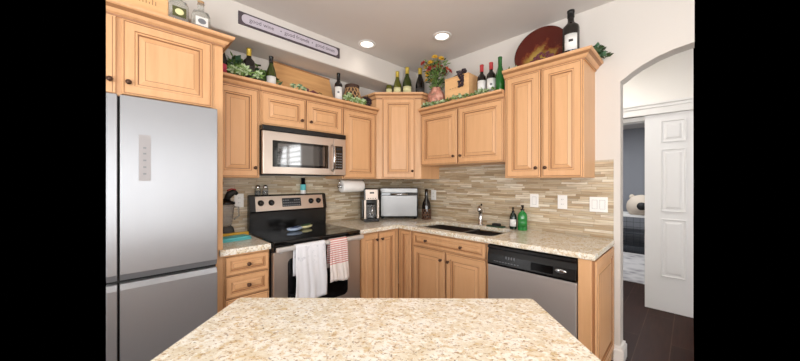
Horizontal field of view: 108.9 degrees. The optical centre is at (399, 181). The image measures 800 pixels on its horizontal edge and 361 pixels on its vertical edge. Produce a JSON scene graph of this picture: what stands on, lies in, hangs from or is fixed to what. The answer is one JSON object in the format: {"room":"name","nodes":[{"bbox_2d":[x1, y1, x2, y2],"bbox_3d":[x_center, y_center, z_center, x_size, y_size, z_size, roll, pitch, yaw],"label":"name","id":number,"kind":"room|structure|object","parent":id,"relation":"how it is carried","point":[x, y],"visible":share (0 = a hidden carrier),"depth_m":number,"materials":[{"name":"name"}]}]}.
{"room":"kitchen","nodes":[
{"label":"kitchen","id":0,"kind":"room"},
{"bbox_2d":[225,48,398,282],"bbox_3d":[-1.541,-0.007,2.379,4.420,2.711,0.120,0,0,-44],"label":"wall","id":1,"kind":"structure","parent":0,"point":[264,63],"depth_m":2.91,"materials":[{"name":"white paint"}]},
{"bbox_2d":[234,194,243,206],"bbox_3d":[-1.371,0.161,2.438,0.072,0.116,0.008,0,0,-44],"label":"outlet","id":2,"kind":"object","parent":1,"relation":"attached to","point":[239,198],"visible":0.82,"depth_m":2.44,"materials":[{"name":"white plastic"}]},
{"bbox_2d":[223,72,261,177],"bbox_3d":[-1.315,-0.406,2.245,0.312,0.752,0.385,0,0,-44],"label":"upper cabinet","id":3,"kind":"object","parent":1,"relation":"attached to","point":[240,93],"visible":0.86,"depth_m":2.15,"materials":[{"name":"brown wood"}]},
{"bbox_2d":[223,52,227,72],"bbox_3d":[-1.362,-0.919,2.190,0.074,0.311,0.075,0,0,-32],"label":"wine bottle","id":4,"kind":"object","parent":3,"relation":"on","point":[225,64],"visible":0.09,"depth_m":2.18,"materials":[{"name":"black glass"}]},
{"bbox_2d":[226,63,264,78],"bbox_3d":[-1.169,-0.835,2.168,0.259,0.130,0.122,0,0,-44],"label":"succulent","id":5,"kind":"object","parent":3,"relation":"on","point":[244,69],"visible":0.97,"depth_m":2.14,"materials":[{"name":"green plant"}]},
{"bbox_2d":[243,48,254,78],"bbox_3d":[-1.209,-0.914,2.291,0.086,0.301,0.087,0,0,-28],"label":"wine bottle","id":6,"kind":"object","parent":3,"relation":"on","point":[248,60],"visible":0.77,"depth_m":2.27,"materials":[{"name":"black glass"}]},
{"bbox_2d":[226,51,282,84],"bbox_3d":[-1.277,-0.913,2.391,0.552,0.292,0.192,0,0,-44],"label":"bush","id":7,"kind":"object","parent":3,"relation":"on","point":[236,60],"visible":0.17,"depth_m":2.34,"materials":[{"name":"green plant"}]},
{"bbox_2d":[168,0,416,91],"bbox_3d":[-0.867,-1.236,2.737,2.716,0.254,0.314,0,0,-44],"label":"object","id":8,"kind":"structure","parent":1,"relation":"attached to","point":[355,66],"depth_m":2.58,"materials":[{"name":"white paint"}]},
{"bbox_2d":[238,10,339,58],"bbox_3d":[-0.903,-1.244,2.468,0.886,0.096,0.016,0,0,-44],"label":"wall sign","id":9,"kind":"object","parent":8,"relation":"attached to","point":[245,19],"visible":1,"depth_m":2.40,"materials":[{"name":"grey"}]},
{"bbox_2d":[259,81,344,134],"bbox_3d":[-0.932,-0.616,2.622,0.760,0.333,0.385,0,0,-44],"label":"upper cabinet","id":10,"kind":"object","parent":1,"relation":"attached to","point":[279,105],"visible":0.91,"depth_m":2.46,"materials":[{"name":"brown wood"}]},
{"bbox_2d":[266,56,275,83],"bbox_3d":[-1.086,-0.909,2.412,0.080,0.291,0.081,0,0,-24],"label":"wine bottle","id":11,"kind":"object","parent":10,"relation":"on","point":[270,73],"visible":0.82,"depth_m":2.39,"materials":[{"name":"green glass"}]},
{"bbox_2d":[290,83,306,90],"bbox_3d":[-0.896,-0.813,2.522,0.164,0.107,0.091,0,0,-44],"label":"succulent","id":12,"kind":"object","parent":10,"relation":"on","point":[292,84],"visible":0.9,"depth_m":2.50,"materials":[{"name":"green plant"}]},
{"bbox_2d":[259,124,345,175],"bbox_3d":[-0.903,-0.250,2.589,0.760,0.386,0.446,0,0,-44],"label":"microwave","id":13,"kind":"object","parent":10,"relation":"attached to","point":[283,151],"visible":0.97,"depth_m":2.42,"materials":[{"name":"silver metal"}]},
{"bbox_2d":[273,61,332,96],"bbox_3d":[-0.922,-0.931,2.812,0.630,0.336,0.074,0,0,-44],"label":"cutting board","id":14,"kind":"object","parent":10,"relation":"on","point":[289,75],"visible":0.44,"depth_m":2.78,"materials":[{"name":"brown wood"}]},
{"bbox_2d":[223,176,398,231],"bbox_3d":[-0.782,0.191,3.032,2.181,0.486,0.012,0,0,-44],"label":"backsplash","id":15,"kind":"structure","parent":1,"relation":"attached to","point":[341,206],"depth_m":2.92,"materials":[{"name":"tile"}]},
{"bbox_2d":[325,100,378,178],"bbox_3d":[-0.507,-0.406,3.039,0.426,0.752,0.385,0,0,-44],"label":"upper cabinet","id":16,"kind":"object","parent":1,"relation":"attached to","point":[358,120],"visible":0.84,"depth_m":2.92,"materials":[{"name":"brown wood"}]},
{"bbox_2d":[334,73,341,98],"bbox_3d":[-0.619,-0.927,2.877,0.080,0.326,0.081,0,0,-12],"label":"wine bottle","id":17,"kind":"object","parent":16,"relation":"on","point":[338,85],"visible":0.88,"depth_m":2.85,"materials":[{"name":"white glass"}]},
{"bbox_2d":[337,179,364,191],"bbox_3d":[-0.513,0.040,3.038,0.340,0.140,0.124,0,0,-44],"label":"paper towel roll","id":18,"kind":"object","parent":16,"relation":"attached to","point":[345,185],"visible":0.97,"depth_m":2.98,"materials":[{"name":"white paper"}]},
{"bbox_2d":[343,83,360,103],"bbox_3d":[-0.513,-0.902,3.066,0.196,0.280,0.196,0,0,-44],"label":"wicker lantern","id":19,"kind":"object","parent":16,"relation":"on","point":[353,88],"visible":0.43,"depth_m":3.00,"materials":[{"name":"brown wicker"}]},
{"bbox_2d":[342,92,366,104],"bbox_3d":[-0.455,-0.835,2.951,0.315,0.151,0.098,0,0,-44],"label":"succulent","id":20,"kind":"object","parent":16,"relation":"on","point":[352,99],"visible":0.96,"depth_m":2.90,"materials":[{"name":"green plant"}]},
{"bbox_2d":[363,95,371,106],"bbox_3d":[-0.366,-0.869,3.143,0.115,0.181,0.088,0,0,-44],"label":"grape bunch","id":21,"kind":"object","parent":16,"relation":"on","point":[369,101],"visible":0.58,"depth_m":3.13,"materials":[{"name":"black"}]},
{"bbox_2d":[361,92,438,178],"bbox_3d":[-0.012,-0.493,3.297,0.709,0.927,0.709,0,0,-44],"label":"upper cabinet","id":22,"kind":"object","parent":1,"relation":"attached to","point":[398,117],"visible":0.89,"depth_m":3.08,"materials":[{"name":"brown wood"}]},
{"bbox_2d":[386,85,391,91],"bbox_3d":[-0.126,-1.077,3.300,0.074,0.276,0.075,0,0,-2],"label":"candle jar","id":23,"kind":"object","parent":22,"relation":"on","point":[388,87],"visible":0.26,"depth_m":3.27,"materials":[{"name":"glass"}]},
{"bbox_2d":[393,71,400,91],"bbox_3d":[-0.030,-1.105,3.302,0.094,0.331,0.095,0,0,-1],"label":"wine bottle","id":24,"kind":"object","parent":22,"relation":"on","point":[397,85],"visible":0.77,"depth_m":3.27,"materials":[{"name":"green glass"}]},
{"bbox_2d":[403,67,411,91],"bbox_3d":[0.083,-1.130,3.308,0.106,0.381,0.107,0,0,1],"label":"wine bottle","id":25,"kind":"object","parent":22,"relation":"on","point":[407,85],"visible":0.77,"depth_m":3.27,"materials":[{"name":"green glass"}]},
{"bbox_2d":[415,68,424,92],"bbox_3d":[0.232,-1.125,3.307,0.106,0.371,0.107,0,0,4],"label":"wine bottle","id":26,"kind":"object","parent":22,"relation":"on","point":[419,87],"visible":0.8,"depth_m":3.27,"materials":[{"name":"black glass"}]},
{"bbox_2d":[234,0,613,72],"bbox_3d":[0.603,-1.413,0.126,4.520,0.100,6.500,0,0,-44],"label":"ceiling","id":27,"kind":"structure","parent":0,"point":[402,31],"depth_m":2.42,"materials":[{"name":"white paint"}]},
{"bbox_2d":[358,40,375,47],"bbox_3d":[-0.327,-1.359,2.830,0.176,0.005,0.176,0,0,-44],"label":"recessed light","id":28,"kind":"object","parent":27,"relation":"in","point":[363,43],"visible":1,"depth_m":2.82,"materials":[{"name":"white glass"}]},
{"bbox_2d":[433,31,451,40],"bbox_3d":[0.393,-1.359,2.675,0.176,0.005,0.176,0,0,-44],"label":"recessed light","id":29,"kind":"object","parent":27,"relation":"in","point":[442,35],"visible":1,"depth_m":2.67,"materials":[{"name":"white"}]},
{"bbox_2d":[398,251,693,360],"bbox_3d":[2.486,1.398,1.976,9.800,0.100,6.500,0,0,-44],"label":"floor","id":30,"kind":"structure","parent":0,"point":[650,334],"depth_m":2.58,"materials":[{"name":"brown wood"}]},
{"bbox_2d":[106,92,216,360],"bbox_3d":[-1.505,0.441,1.804,0.471,1.755,0.692,0,0,-44],"label":"refrigerator","id":31,"kind":"object","parent":30,"relation":"on","point":[161,156],"visible":0.98,"depth_m":1.53,"materials":[{"name":"silver metal"}]},
{"bbox_2d":[106,0,234,312],"bbox_3d":[-1.497,0.210,1.870,0.580,2.275,0.664,0,0,-44],"label":"cabinet","id":32,"kind":"object","parent":30,"relation":"on","point":[150,54],"visible":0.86,"depth_m":1.63,"materials":[{"name":"brown wood"}]},
{"bbox_2d":[119,0,167,15],"bbox_3d":[-1.565,-1.018,1.711,0.255,0.227,0.268,0,0,-44],"label":"wooden crate","id":33,"kind":"object","parent":32,"relation":"on","point":[159,6],"visible":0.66,"depth_m":1.66,"materials":[{"name":"brown wood"}]},
{"bbox_2d":[168,0,188,21],"bbox_3d":[-1.353,-1.042,1.748,0.098,0.275,0.075,0,0,-44],"label":"glass decanter","id":34,"kind":"object","parent":32,"relation":"on","point":[178,9],"visible":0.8,"depth_m":1.72,"materials":[{"name":"white"}]},
{"bbox_2d":[191,0,209,28],"bbox_3d":[-1.278,-1.032,1.836,0.098,0.255,0.075,0,0,-44],"label":"glass decanter","id":35,"kind":"object","parent":32,"relation":"on","point":[199,17],"visible":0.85,"depth_m":1.81,"materials":[{"name":"white"}]},
{"bbox_2d":[223,249,268,308],"bbox_3d":[-1.220,0.912,2.130,0.286,0.872,0.625,0,0,-44],"label":"base cabinet","id":36,"kind":"object","parent":30,"relation":"on","point":[245,275],"visible":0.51,"depth_m":1.92,"materials":[{"name":"brown wood"}]},
{"bbox_2d":[219,235,270,256],"bbox_3d":[-1.239,0.453,2.130,0.314,0.038,0.632,0,0,-44],"label":"countertop","id":37,"kind":"structure","parent":36,"relation":"on","point":[253,244],"depth_m":1.95,"materials":[{"name":"stone"}]},
{"bbox_2d":[223,188,239,233],"bbox_3d":[-1.352,0.242,2.236,0.145,0.383,0.130,0,0,-5],"label":"blender","id":38,"kind":"object","parent":37,"relation":"on","point":[228,205],"visible":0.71,"depth_m":2.21,"materials":[{"name":"grey"}]},
{"bbox_2d":[223,199,239,226],"bbox_3d":[-1.348,0.240,2.247,0.162,0.212,0.128,0,0,-44],"label":"jar","id":39,"kind":"object","parent":38,"relation":"on","point":[228,205],"depth_m":2.21,"materials":[{"name":"clear plastic"}]},
{"bbox_2d":[223,231,248,236],"bbox_3d":[-1.291,0.415,2.211,0.220,0.038,0.048,0,0,-41],"label":"folded cloth","id":40,"kind":"object","parent":37,"relation":"on","point":[244,232],"visible":0.32,"depth_m":2.21,"materials":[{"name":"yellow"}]},
{"bbox_2d":[223,234,251,242],"bbox_3d":[-1.236,0.421,2.132,0.130,0.024,0.210,0,0,40],"label":"folded cloth","id":41,"kind":"object","parent":37,"relation":"on","point":[233,238],"visible":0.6,"depth_m":2.11,"materials":[{"name":"teal fabric"}]},
{"bbox_2d":[247,193,363,297],"bbox_3d":[-0.824,0.722,2.479,0.758,1.212,0.702,0,0,-44],"label":"range","id":42,"kind":"object","parent":30,"relation":"on","point":[269,217],"visible":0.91,"depth_m":2.47,"materials":[{"name":"black metal"}]},
{"bbox_2d":[255,185,260,194],"bbox_3d":[-1.253,0.073,2.519,0.048,0.089,0.048,0,0,-44],"label":"spice shaker","id":43,"kind":"object","parent":42,"relation":"on","point":[257,187],"visible":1,"depth_m":2.50,"materials":[{"name":"clear glass"}]},
{"bbox_2d":[262,185,267,194],"bbox_3d":[-1.207,0.073,2.564,0.048,0.089,0.048,0,0,-44],"label":"spice shaker","id":44,"kind":"object","parent":42,"relation":"on","point":[265,187],"visible":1,"depth_m":2.55,"materials":[{"name":"clear glass"}]},
{"bbox_2d":[287,225,301,230],"bbox_3d":[-0.914,0.406,2.491,0.079,0.039,0.149,0,0,40],"label":"spoon rest","id":45,"kind":"object","parent":42,"relation":"on","point":[296,228],"visible":1,"depth_m":2.47,"materials":[{"name":"blue ceramic"}]},
{"bbox_2d":[300,178,305,193],"bbox_3d":[-0.953,0.040,2.814,0.053,0.155,0.052,0,0,-44],"label":"spray can","id":46,"kind":"object","parent":42,"relation":"on","point":[303,184],"visible":1,"depth_m":2.80,"materials":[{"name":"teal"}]},
{"bbox_2d":[249,223,359,245],"bbox_3d":[-0.828,0.440,2.484,0.758,0.025,0.600,0,0,-44],"label":"cooktop","id":47,"kind":"object","parent":42,"relation":"in","point":[275,235],"depth_m":2.38,"materials":[{"name":"black glass"}]},
{"bbox_2d":[298,223,311,228],"bbox_3d":[-0.873,0.406,2.621,0.149,0.039,0.079,0,0,-41],"label":"spoon rest","id":48,"kind":"object","parent":42,"relation":"on","point":[308,225],"visible":0.74,"depth_m":2.61,"materials":[{"name":"beige ceramic"}]},
{"bbox_2d":[293,240,326,297],"bbox_3d":[-0.672,0.665,2.144,0.263,0.423,0.068,0,0,-44],"label":"dish towel","id":49,"kind":"object","parent":42,"relation":"hanging from","point":[309,258],"visible":0.98,"depth_m":2.12,"materials":[{"name":"white fabric"}]},
{"bbox_2d":[327,236,348,282],"bbox_3d":[-0.498,0.627,2.316,0.182,0.348,0.067,0,0,-44],"label":"dish towel","id":50,"kind":"object","parent":42,"relation":"hanging from","point":[337,250],"visible":0.94,"depth_m":2.29,"materials":[{"name":"fabric"}]},
{"bbox_2d":[360,228,397,297],"bbox_3d":[-0.385,0.912,2.951,0.513,0.872,0.625,0,0,-44],"label":"base cabinet","id":51,"kind":"object","parent":30,"relation":"on","point":[378,250],"visible":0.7,"depth_m":2.74,"materials":[{"name":"brown wood"}]},
{"bbox_2d":[399,225,433,297],"bbox_3d":[0.256,0.912,3.065,0.595,0.872,0.203,0,0,-44],"label":"base cabinet","id":52,"kind":"object","parent":30,"relation":"on","point":[405,236],"visible":0.38,"depth_m":2.85,"materials":[{"name":"brown wood"}]},
{"bbox_2d":[413,225,501,298],"bbox_3d":[0.598,0.912,2.696,0.625,0.872,0.796,0,0,-44],"label":"base cabinet","id":53,"kind":"object","parent":30,"relation":"on","point":[443,266],"visible":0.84,"depth_m":2.48,"materials":[{"name":"brown wood"}]},
{"bbox_2d":[328,217,614,260],"bbox_3d":[0.403,0.453,2.572,1.111,0.038,2.303,0,0,-44],"label":"countertop","id":54,"kind":"structure","parent":53,"relation":"on","point":[575,246],"depth_m":2.31,"materials":[{"name":"stone"}]},
{"bbox_2d":[360,188,378,221],"bbox_3d":[-0.335,0.253,3.170,0.164,0.362,0.235,0,0,-20],"label":"coffee maker","id":55,"kind":"object","parent":54,"relation":"on","point":[368,196],"visible":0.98,"depth_m":3.10,"materials":[{"name":"silver plastic"}]},
{"bbox_2d":[380,188,417,218],"bbox_3d":[-0.011,0.253,3.407,0.444,0.362,0.235,0,0,1],"label":"toaster oven","id":56,"kind":"object","parent":54,"relation":"on","point":[394,202],"visible":0.99,"depth_m":3.32,"materials":[{"name":"silver metal"}]},
{"bbox_2d":[421,189,430,219],"bbox_3d":[0.306,0.259,3.317,0.115,0.350,0.115,0,0,-44],"label":"bottle","id":57,"kind":"object","parent":54,"relation":"on","point":[426,207],"visible":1,"depth_m":3.28,"materials":[{"name":"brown glass"}]},
{"bbox_2d":[428,225,502,235],"bbox_3d":[0.577,0.557,2.721,0.446,0.188,0.836,0,0,-44],"label":"sink","id":58,"kind":"object","parent":54,"relation":"in","point":[443,227],"visible":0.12,"depth_m":2.92,"materials":[{"name":"black metal"}]},
{"bbox_2d":[477,204,482,224],"bbox_3d":[0.782,0.325,2.809,0.056,0.218,0.189,0,0,23],"label":"faucet","id":59,"kind":"object","parent":54,"relation":"on","point":[479,208],"visible":0.99,"depth_m":2.85,"materials":[{"name":"silver metal"}]},
{"bbox_2d":[486,223,505,227],"bbox_3d":[0.920,0.417,2.750,0.090,0.034,0.170,0,0,-44],"label":"tray","id":60,"kind":"object","parent":54,"relation":"on","point":[496,225],"visible":1,"depth_m":2.72,"materials":[{"name":"green"}]},
{"bbox_2d":[510,207,516,229],"bbox_3d":[1.027,0.334,2.612,0.071,0.200,0.059,0,0,-34],"label":"soap bottle","id":61,"kind":"object","parent":54,"relation":"on","point":[513,218],"visible":1,"depth_m":2.60,"materials":[{"name":"black glass"}]},
{"bbox_2d":[518,205,526,230],"bbox_3d":[1.096,0.322,2.554,0.073,0.225,0.076,0,0,-26],"label":"soap bottle","id":62,"kind":"object","parent":54,"relation":"on","point":[522,216],"visible":1,"depth_m":2.53,"materials":[{"name":"green plastic"}]},
{"bbox_2d":[487,244,577,339],"bbox_3d":[1.095,0.908,2.193,0.619,0.856,0.602,0,0,-44],"label":"dishwasher","id":63,"kind":"object","parent":30,"relation":"on","point":[551,280],"visible":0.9,"depth_m":1.93,"materials":[{"name":"silver metal"}]},
{"bbox_2d":[578,246,613,360],"bbox_3d":[1.359,0.912,1.963,0.624,0.872,0.090,0,0,-44],"label":"base cabinet","id":64,"kind":"object","parent":30,"relation":"on","point":[595,278],"visible":0.84,"depth_m":1.77,"materials":[{"name":"brown wood"}]},
{"bbox_2d":[623,252,644,284],"bbox_3d":[3.554,1.342,4.777,1.950,0.012,1.800,0,0,-44],"label":"rug","id":65,"kind":"object","parent":30,"relation":"on","point":[633,264],"visible":0.02,"depth_m":4.46,"materials":[{"name":"white fabric"}]},
{"bbox_2d":[623,211,644,253],"bbox_3d":[4.675,0.988,5.598,0.700,0.720,1.300,0,0,-44],"label":"crate","id":66,"kind":"object","parent":30,"relation":"on","point":[628,246],"visible":0.21,"depth_m":5.48,"materials":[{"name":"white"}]},
{"bbox_2d":[623,211,644,217],"bbox_3d":[4.675,0.648,5.598,0.700,0.040,1.300,0,0,-44],"label":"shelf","id":67,"kind":"object","parent":66,"relation":"attached to","point":[625,214],"depth_m":5.42,"materials":[{"name":"white wood"}]},
{"bbox_2d":[623,228,644,234],"bbox_3d":[4.675,0.981,5.598,0.680,0.015,1.280,0,0,-44],"label":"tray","id":68,"kind":"object","parent":66,"relation":"on","point":[625,230],"depth_m":5.59,"materials":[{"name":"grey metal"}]},
{"bbox_2d":[623,240,644,253],"bbox_3d":[4.689,1.288,5.612,0.640,0.120,1.280,0,0,-44],"label":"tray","id":69,"kind":"object","parent":66,"relation":"on","point":[632,244],"depth_m":5.50,"materials":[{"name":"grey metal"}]},
{"bbox_2d":[626,194,644,214],"bbox_3d":[4.606,0.435,5.446,0.492,0.384,0.480,0,0,-44],"label":"stuffed animal","id":70,"kind":"object","parent":66,"relation":"on","point":[635,205],"visible":0.66,"depth_m":5.36,"materials":[{"name":"beige fabric"}]},
{"bbox_3d":[-0.063,0.912,0.220,0.994,0.872,1.640,0,0,1],"label":"cabinet","id":71,"kind":"object","parent":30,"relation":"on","visible":0},
{"bbox_2d":[151,298,600,360],"bbox_3d":[-0.063,0.453,0.194,1.094,0.038,1.748,0,0,1],"label":"countertop","id":72,"kind":"structure","parent":71,"relation":"on","point":[247,329],"depth_m":0.83,"materials":[{"name":"stone"}]},
{"bbox_2d":[417,0,694,360],"bbox_3d":[0.950,-0.007,2.911,0.120,2.711,2.852,0,0,-44],"label":"wall","id":73,"kind":"structure","parent":0,"point":[640,34],"depth_m":2.15,"materials":[{"name":"white paint"}]},
{"bbox_2d":[431,190,435,199],"bbox_3d":[0.395,0.156,3.367,0.008,0.116,0.072,0,0,-44],"label":"outlet","id":74,"kind":"object","parent":73,"relation":"attached to","point":[433,192],"visible":1,"depth_m":3.36,"materials":[{"name":"white plastic"}]},
{"bbox_2d":[418,89,504,166],"bbox_3d":[0.656,-0.471,2.849,0.385,0.605,0.932,0,0,-44],"label":"upper cabinet","id":75,"kind":"object","parent":73,"relation":"attached to","point":[467,131],"visible":0.98,"depth_m":2.67,"materials":[{"name":"brown wood"}]},
{"bbox_2d":[420,55,451,105],"bbox_3d":[0.388,-1.045,3.043,0.328,0.582,0.278,0,0,29],"label":"flower vase","id":76,"kind":"object","parent":75,"relation":"on","point":[436,93],"visible":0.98,"depth_m":3.00,"materials":[{"name":"ceramic"}]},
{"bbox_2d":[421,87,495,107],"bbox_3d":[0.520,-0.814,2.772,0.107,0.066,0.860,0,0,-44],"label":"ivy garland","id":77,"kind":"object","parent":75,"relation":"on","point":[481,90],"visible":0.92,"depth_m":2.73,"materials":[{"name":"green plant"}]},
{"bbox_2d":[445,72,476,101],"bbox_3d":[0.617,-0.897,2.880,0.178,0.287,0.280,0,0,-44],"label":"wooden crate","id":78,"kind":"object","parent":75,"relation":"on","point":[470,80],"visible":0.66,"depth_m":2.80,"materials":[{"name":"brown wood"}]},
{"bbox_2d":[454,68,466,87],"bbox_3d":[0.571,-1.010,2.821,0.171,0.185,0.087,0,0,43],"label":"grape bunch","id":79,"kind":"object","parent":78,"relation":"on","point":[460,73],"visible":0.98,"depth_m":2.77,"materials":[{"name":"black"}]},
{"bbox_2d":[477,64,485,93],"bbox_3d":[0.763,-0.922,2.673,0.082,0.336,0.083,0,0,16],"label":"wine bottle","id":80,"kind":"object","parent":75,"relation":"on","point":[481,79],"visible":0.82,"depth_m":2.64,"materials":[{"name":"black glass"}]},
{"bbox_2d":[486,62,495,91],"bbox_3d":[0.830,-0.919,2.605,0.082,0.331,0.083,0,0,18],"label":"wine bottle","id":81,"kind":"object","parent":75,"relation":"on","point":[490,79],"visible":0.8,"depth_m":2.57,"materials":[{"name":"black glass"}]},
{"bbox_2d":[495,56,504,89],"bbox_3d":[0.882,-0.927,2.524,0.080,0.346,0.080,0,0,19],"label":"wine bottle","id":82,"kind":"object","parent":75,"relation":"on","point":[499,79],"visible":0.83,"depth_m":2.50,"materials":[{"name":"green glass"}]},
{"bbox_2d":[399,160,613,239],"bbox_3d":[0.801,0.126,2.969,0.012,0.616,2.296,0,0,-44],"label":"backsplash","id":83,"kind":"structure","parent":73,"relation":"attached to","point":[460,190],"depth_m":2.64,"materials":[{"name":"tile"}]},
{"bbox_2d":[530,194,538,206],"bbox_3d":[1.196,0.168,2.551,0.009,0.116,0.072,0,0,-44],"label":"light switch","id":84,"kind":"object","parent":73,"relation":"attached to","point":[534,198],"visible":1,"depth_m":2.54,"materials":[{"name":"white plastic"}]},
{"bbox_2d":[502,45,603,177],"bbox_3d":[1.207,-0.476,2.288,0.385,0.892,0.634,0,0,-44],"label":"upper cabinet","id":85,"kind":"object","parent":73,"relation":"attached to","point":[550,101],"visible":1,"depth_m":2.15,"materials":[{"name":"brown wood"}]},
{"bbox_2d":[514,25,562,65],"bbox_3d":[1.189,-1.111,2.433,0.130,0.422,0.428,0,0,-44],"label":"plate","id":86,"kind":"object","parent":85,"relation":"on","point":[544,42],"visible":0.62,"depth_m":2.45,"materials":[{"name":"red ceramic"}]},
{"bbox_2d":[562,9,579,52],"bbox_3d":[1.269,-1.087,2.126,0.112,0.366,0.114,0,0,31],"label":"wine bottle","id":87,"kind":"object","parent":85,"relation":"on","point":[570,32],"visible":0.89,"depth_m":2.09,"materials":[{"name":"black glass"}]},
{"bbox_2d":[593,42,613,59],"bbox_3d":[1.460,-0.964,2.145,0.155,0.108,0.235,0,0,-44],"label":"ivy garland","id":88,"kind":"object","parent":85,"relation":"on","point":[599,48],"visible":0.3,"depth_m":2.10,"materials":[{"name":"green plant"}]},
{"bbox_2d":[558,195,566,208],"bbox_3d":[1.356,0.170,2.389,0.008,0.116,0.072,0,0,-44],"label":"outlet","id":89,"kind":"object","parent":73,"relation":"attached to","point":[562,199],"visible":1,"depth_m":2.39,"materials":[{"name":"white plastic"}]},
{"bbox_2d":[590,197,607,212],"bbox_3d":[1.532,0.176,2.209,0.009,0.116,0.118,0,0,-44],"label":"light switch","id":90,"kind":"object","parent":73,"relation":"attached to","point":[597,204],"visible":1,"depth_m":2.20,"materials":[{"name":"white plastic"}]},
{"bbox_2d":[614,340,626,360],"bbox_3d":[1.216,1.286,2.641,0.164,0.125,1.370,0,0,-44],"label":"baseboard","id":91,"kind":"structure","parent":73,"relation":"attached to","point":[620,352],"depth_m":2.12,"materials":[{"name":"white wood"}]},
{"bbox_2d":[623,127,644,241],"bbox_3d":[3.572,0.098,5.122,3.840,2.500,2.332,0,0,-44],"label":"wall","id":92,"kind":"structure","parent":0,"point":[633,139],"depth_m":6.20,"materials":[{"name":"grey paint"}]},
{"bbox_2d":[623,123,644,129],"bbox_3d":[3.551,-1.202,5.101,3.900,0.100,2.332,0,0,-44],"label":"ceiling","id":93,"kind":"structure","parent":0,"point":[641,125],"depth_m":5.97,"materials":[{"name":"white paint"}]},
{"bbox_2d":[623,48,692,118],"bbox_3d":[2.327,-0.007,3.479,0.120,2.711,1.732,0,0,-44],"label":"wall","id":94,"kind":"structure","parent":0,"point":[670,78],"depth_m":2.97,"materials":[{"name":"white paint"}]},
{"bbox_2d":[623,117,644,124],"bbox_3d":[2.717,-0.740,3.161,0.130,0.160,0.732,0,0,-44],"label":"trim","id":95,"kind":"structure","parent":94,"relation":"attached to","point":[638,120],"depth_m":3.20,"materials":[{"name":"white"}]},
{"bbox_2d":[623,97,692,117],"bbox_3d":[2.580,-0.775,3.097,0.055,0.130,0.832,0,0,-44],"label":"trim","id":96,"kind":"structure","parent":94,"relation":"attached to","point":[682,104],"depth_m":2.97,"materials":[{"name":"white wood"}]},
{"bbox_2d":[645,110,692,317],"bbox_3d":[2.774,0.318,2.961,0.050,2.052,0.366,0,0,-44],"label":"door","id":97,"kind":"structure","parent":94,"relation":"in","point":[668,136],"depth_m":2.94,"materials":[{"name":"white wood"}]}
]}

